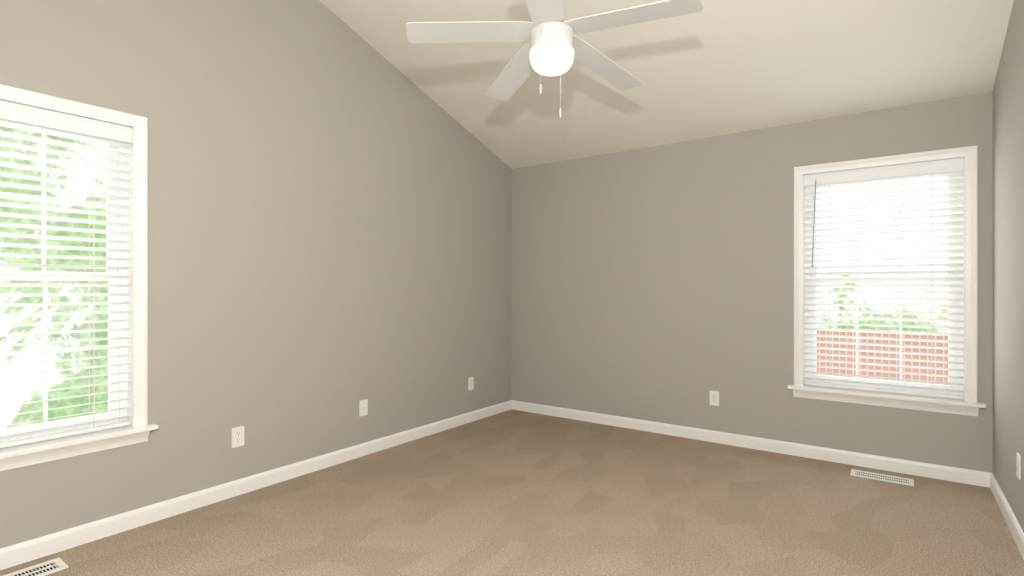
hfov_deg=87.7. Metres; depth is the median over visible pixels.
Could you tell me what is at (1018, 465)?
electrical outlet
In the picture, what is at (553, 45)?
ceiling fan
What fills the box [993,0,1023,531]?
wall
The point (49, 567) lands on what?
floor vent
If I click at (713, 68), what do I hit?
ceiling
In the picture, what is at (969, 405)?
window
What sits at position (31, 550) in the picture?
baseboard
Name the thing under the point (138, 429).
window
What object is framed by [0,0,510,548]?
wall
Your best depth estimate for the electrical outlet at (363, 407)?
3.92 m
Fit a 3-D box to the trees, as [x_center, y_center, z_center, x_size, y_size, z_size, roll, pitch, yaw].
[-7.153,-0.770,5.775,0.001,12.000,15.000,0,0,36]
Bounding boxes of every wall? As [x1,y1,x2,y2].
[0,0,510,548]
[511,92,992,472]
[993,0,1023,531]
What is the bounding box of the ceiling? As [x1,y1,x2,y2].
[319,0,1013,168]
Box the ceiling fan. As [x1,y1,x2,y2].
[406,0,702,117]
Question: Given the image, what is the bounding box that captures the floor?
[0,409,1023,575]
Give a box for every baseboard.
[0,400,511,569]
[512,400,990,487]
[990,473,1023,559]
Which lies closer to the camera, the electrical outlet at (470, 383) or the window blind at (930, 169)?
the window blind at (930, 169)
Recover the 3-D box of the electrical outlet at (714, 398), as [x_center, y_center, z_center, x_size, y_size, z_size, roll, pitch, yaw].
[1.614,0.880,4.256,0.072,0.116,0.008,0,0,36]
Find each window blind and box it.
[0,100,132,447]
[804,158,963,398]
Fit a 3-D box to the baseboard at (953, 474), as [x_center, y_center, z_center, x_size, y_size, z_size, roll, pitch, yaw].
[1.475,1.185,4.353,3.660,0.090,0.014,0,0,36]
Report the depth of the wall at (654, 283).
4.30 m
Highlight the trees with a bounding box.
[0,126,107,428]
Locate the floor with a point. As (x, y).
(511, 492)
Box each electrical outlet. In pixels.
[232,426,243,447]
[359,399,367,415]
[468,377,473,389]
[710,391,718,405]
[1016,452,1020,479]
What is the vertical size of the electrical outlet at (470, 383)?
0.116 m
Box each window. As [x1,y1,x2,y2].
[0,84,157,470]
[788,145,985,415]
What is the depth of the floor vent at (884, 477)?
3.45 m
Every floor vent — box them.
[3,558,68,575]
[850,469,913,485]
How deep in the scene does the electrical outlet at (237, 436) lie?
3.17 m
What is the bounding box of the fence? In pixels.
[817,328,947,384]
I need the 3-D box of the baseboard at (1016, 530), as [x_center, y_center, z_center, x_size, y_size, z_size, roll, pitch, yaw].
[1.495,1.185,1.264,0.014,0.090,5.000,0,0,36]
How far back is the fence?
7.71 m

